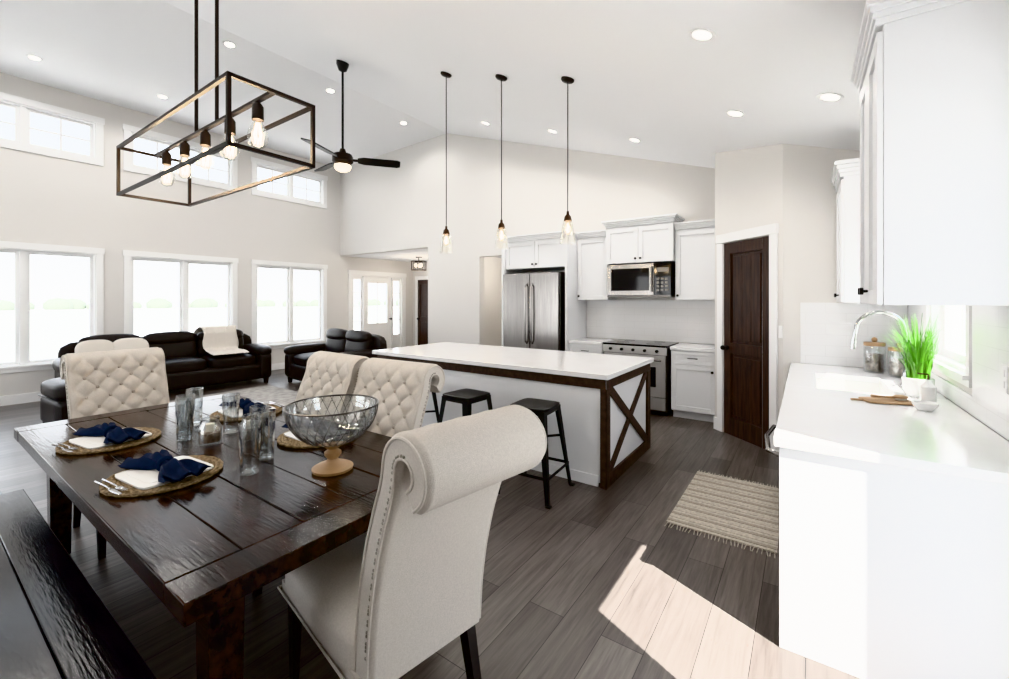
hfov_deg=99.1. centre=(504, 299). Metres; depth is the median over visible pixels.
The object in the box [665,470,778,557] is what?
kitchen rug
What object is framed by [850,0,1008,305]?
upper cabinet
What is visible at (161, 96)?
recessed light
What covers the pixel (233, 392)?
drinking glass
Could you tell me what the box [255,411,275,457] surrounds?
drinking glass
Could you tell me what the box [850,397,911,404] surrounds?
wooden board
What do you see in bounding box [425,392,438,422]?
counter stool
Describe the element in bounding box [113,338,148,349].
throw pillow
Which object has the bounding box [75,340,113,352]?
throw pillow
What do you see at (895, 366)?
glass canister
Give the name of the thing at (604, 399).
kitchen island
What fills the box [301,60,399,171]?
ceiling fan
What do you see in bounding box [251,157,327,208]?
window
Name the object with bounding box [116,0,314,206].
linear chandelier
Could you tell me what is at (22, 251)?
window
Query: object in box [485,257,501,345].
wall
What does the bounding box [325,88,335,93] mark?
recessed light
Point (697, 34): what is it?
recessed light
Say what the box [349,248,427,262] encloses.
ceiling
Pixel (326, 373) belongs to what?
dining chair
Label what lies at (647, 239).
upper cabinet
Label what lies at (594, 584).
floor
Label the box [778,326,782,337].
light switch
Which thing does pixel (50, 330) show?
ground
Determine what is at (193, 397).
drinking glass
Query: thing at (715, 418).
baseboard
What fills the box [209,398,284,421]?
place setting
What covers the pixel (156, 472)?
place setting
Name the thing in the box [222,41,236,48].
recessed light
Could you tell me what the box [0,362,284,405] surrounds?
baseboard
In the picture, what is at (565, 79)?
pendant light
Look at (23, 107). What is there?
window
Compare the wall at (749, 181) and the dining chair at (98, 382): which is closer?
the dining chair at (98, 382)
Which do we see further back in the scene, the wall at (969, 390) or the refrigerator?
the refrigerator
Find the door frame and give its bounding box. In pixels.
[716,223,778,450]
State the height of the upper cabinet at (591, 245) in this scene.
1.030 m
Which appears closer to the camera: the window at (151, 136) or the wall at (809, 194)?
the wall at (809, 194)
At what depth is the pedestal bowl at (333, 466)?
1.90 m
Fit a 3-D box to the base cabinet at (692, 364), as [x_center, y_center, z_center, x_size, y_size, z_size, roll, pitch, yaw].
[2.526,1.060,5.635,0.545,0.920,0.631,0,0,35]
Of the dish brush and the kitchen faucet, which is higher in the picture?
the kitchen faucet
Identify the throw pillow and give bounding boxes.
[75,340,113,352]
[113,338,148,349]
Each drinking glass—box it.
[175,397,194,439]
[176,393,194,433]
[186,387,203,425]
[222,392,239,432]
[238,421,260,474]
[250,404,269,448]
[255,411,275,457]
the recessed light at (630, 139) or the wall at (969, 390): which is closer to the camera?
the wall at (969, 390)
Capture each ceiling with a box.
[0,0,865,167]
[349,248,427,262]
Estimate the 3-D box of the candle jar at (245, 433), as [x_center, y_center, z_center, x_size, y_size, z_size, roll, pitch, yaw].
[-1.373,0.691,2.328,0.106,0.138,0.106,0,0,35]
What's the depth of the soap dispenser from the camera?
2.46 m
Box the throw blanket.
[194,325,248,355]
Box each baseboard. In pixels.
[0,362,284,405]
[714,417,778,451]
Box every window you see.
[0,92,104,165]
[0,241,104,373]
[123,124,238,189]
[123,250,238,333]
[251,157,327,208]
[251,259,327,348]
[925,305,971,387]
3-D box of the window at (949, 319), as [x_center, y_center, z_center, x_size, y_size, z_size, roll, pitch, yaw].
[2.784,-0.005,2.629,0.195,0.930,1.050,0,0,35]
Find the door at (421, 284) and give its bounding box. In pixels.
[415,276,427,345]
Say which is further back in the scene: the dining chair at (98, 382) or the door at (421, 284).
the door at (421, 284)
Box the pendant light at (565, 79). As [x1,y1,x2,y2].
[561,76,573,232]
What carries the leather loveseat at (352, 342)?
on the floor
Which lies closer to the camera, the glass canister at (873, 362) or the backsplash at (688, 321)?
the glass canister at (873, 362)
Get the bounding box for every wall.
[0,72,412,395]
[340,133,714,344]
[413,261,427,345]
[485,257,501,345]
[715,144,782,416]
[783,144,907,394]
[930,305,1008,441]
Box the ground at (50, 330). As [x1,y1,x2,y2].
[0,305,964,361]
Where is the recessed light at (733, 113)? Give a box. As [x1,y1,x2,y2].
[725,110,744,116]
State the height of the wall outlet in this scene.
0.120 m
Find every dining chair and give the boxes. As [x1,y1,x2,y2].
[60,347,169,559]
[253,358,444,596]
[277,405,546,678]
[293,351,368,421]
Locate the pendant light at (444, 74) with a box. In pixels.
[441,71,451,243]
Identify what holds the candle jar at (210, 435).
on the dining table
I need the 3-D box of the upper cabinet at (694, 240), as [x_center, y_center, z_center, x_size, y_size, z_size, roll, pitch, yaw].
[2.594,-0.515,5.736,0.540,1.030,0.402,0,0,35]
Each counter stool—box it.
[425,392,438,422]
[438,388,492,422]
[498,398,574,508]
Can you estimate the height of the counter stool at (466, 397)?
0.693 m
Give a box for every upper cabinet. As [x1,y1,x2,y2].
[502,230,577,270]
[576,229,615,299]
[601,213,684,264]
[674,219,714,299]
[831,158,859,302]
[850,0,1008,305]
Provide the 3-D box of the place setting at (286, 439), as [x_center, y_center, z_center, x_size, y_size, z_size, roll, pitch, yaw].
[-1.033,0.713,2.396,0.430,0.092,0.415,0,0,33]
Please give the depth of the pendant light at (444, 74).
4.74 m
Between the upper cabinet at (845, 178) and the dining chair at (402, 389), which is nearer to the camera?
the dining chair at (402, 389)
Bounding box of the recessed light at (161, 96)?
[156,94,168,98]
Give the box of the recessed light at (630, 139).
[629,138,640,141]
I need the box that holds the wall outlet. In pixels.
[1000,364,1008,393]
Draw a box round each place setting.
[51,422,160,454]
[94,449,222,496]
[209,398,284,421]
[277,417,360,448]
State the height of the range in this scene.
0.927 m
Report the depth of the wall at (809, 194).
4.06 m
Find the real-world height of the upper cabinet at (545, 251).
0.530 m
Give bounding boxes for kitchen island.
[372,342,653,489]
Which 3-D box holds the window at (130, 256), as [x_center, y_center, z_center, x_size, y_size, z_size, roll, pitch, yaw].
[-5.977,0.105,8.031,0.195,1.900,1.800,0,0,35]
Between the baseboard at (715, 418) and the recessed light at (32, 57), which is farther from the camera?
the recessed light at (32, 57)
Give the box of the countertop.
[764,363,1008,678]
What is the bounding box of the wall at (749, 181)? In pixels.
[715,144,782,416]
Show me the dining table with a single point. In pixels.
(202, 547)
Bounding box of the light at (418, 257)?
[411,256,426,270]
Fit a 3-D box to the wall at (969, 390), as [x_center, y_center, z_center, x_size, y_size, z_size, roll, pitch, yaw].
[1.217,0.141,0.344,0.160,2.758,7.960,0,0,35]
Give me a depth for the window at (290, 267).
9.65 m
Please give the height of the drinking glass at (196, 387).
0.220 m
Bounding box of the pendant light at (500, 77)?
[495,74,506,238]
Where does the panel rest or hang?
on the floor
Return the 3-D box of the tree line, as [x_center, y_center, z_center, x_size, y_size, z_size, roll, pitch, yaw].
[-80.318,1.049,90.691,11.654,3.238,180.508,0,0,35]
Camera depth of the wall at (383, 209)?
8.19 m
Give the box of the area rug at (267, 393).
[170,385,297,405]
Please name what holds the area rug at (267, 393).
on the floor
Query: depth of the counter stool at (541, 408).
3.37 m
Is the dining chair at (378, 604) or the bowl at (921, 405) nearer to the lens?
the dining chair at (378, 604)
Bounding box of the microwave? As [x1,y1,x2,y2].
[607,262,674,296]
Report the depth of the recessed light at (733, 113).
3.72 m
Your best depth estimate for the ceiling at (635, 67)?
4.51 m
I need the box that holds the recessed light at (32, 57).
[26,54,42,61]
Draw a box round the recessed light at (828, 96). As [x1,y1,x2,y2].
[817,92,843,101]
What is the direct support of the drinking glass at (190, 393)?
on the dining table
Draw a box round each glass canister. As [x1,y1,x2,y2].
[863,337,885,372]
[888,343,902,377]
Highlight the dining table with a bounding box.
[14,393,391,678]
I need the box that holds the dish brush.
[870,394,908,400]
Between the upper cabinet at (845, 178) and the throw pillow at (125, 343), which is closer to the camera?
the upper cabinet at (845, 178)
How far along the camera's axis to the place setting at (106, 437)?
2.24 m
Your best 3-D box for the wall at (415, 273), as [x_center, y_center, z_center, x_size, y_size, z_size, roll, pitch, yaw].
[-1.407,0.170,11.825,3.350,2.700,0.160,0,0,35]
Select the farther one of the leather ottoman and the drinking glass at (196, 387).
the leather ottoman
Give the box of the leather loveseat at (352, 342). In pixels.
[284,328,386,381]
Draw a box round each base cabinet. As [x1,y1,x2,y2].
[569,338,615,353]
[670,343,714,421]
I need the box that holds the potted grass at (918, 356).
[873,313,939,397]
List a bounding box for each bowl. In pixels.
[283,394,378,476]
[911,400,938,411]
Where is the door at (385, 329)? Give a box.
[348,270,406,348]
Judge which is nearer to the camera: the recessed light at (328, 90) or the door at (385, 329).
the recessed light at (328, 90)
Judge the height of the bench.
0.460 m
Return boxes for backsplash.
[587,300,714,343]
[800,303,906,368]
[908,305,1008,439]
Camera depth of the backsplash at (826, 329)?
3.89 m
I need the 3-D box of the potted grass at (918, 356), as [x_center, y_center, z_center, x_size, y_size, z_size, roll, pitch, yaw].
[2.522,0.341,2.731,0.303,0.519,0.446,0,0,35]
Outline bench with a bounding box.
[0,489,155,678]
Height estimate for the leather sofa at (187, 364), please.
0.984 m
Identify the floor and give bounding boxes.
[0,369,859,678]
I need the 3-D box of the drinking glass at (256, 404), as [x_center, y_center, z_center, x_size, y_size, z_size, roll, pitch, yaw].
[-1.248,0.649,2.192,0.089,0.220,0.089,0,0,35]
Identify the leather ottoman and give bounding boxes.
[38,377,67,422]
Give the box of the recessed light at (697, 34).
[688,28,715,41]
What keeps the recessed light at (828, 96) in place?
in the ceiling at (635, 67)
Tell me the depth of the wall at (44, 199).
7.55 m
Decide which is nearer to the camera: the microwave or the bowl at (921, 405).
the bowl at (921, 405)
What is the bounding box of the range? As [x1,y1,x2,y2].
[603,339,678,415]
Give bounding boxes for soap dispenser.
[917,372,936,402]
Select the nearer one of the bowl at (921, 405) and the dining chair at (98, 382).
the bowl at (921, 405)
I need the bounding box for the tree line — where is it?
[0,298,397,310]
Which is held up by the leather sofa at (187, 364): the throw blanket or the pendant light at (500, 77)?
the throw blanket
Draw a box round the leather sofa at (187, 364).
[52,329,271,390]
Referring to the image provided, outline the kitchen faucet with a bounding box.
[850,310,907,385]
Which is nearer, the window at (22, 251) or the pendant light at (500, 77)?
the pendant light at (500, 77)
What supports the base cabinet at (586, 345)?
on the floor
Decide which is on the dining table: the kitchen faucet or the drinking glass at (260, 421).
the drinking glass at (260, 421)
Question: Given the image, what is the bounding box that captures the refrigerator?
[503,272,564,350]
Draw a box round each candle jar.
[198,418,221,444]
[240,414,261,439]
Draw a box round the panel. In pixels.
[502,237,585,350]
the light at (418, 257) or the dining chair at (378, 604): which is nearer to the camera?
the dining chair at (378, 604)
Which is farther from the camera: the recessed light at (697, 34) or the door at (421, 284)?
the door at (421, 284)

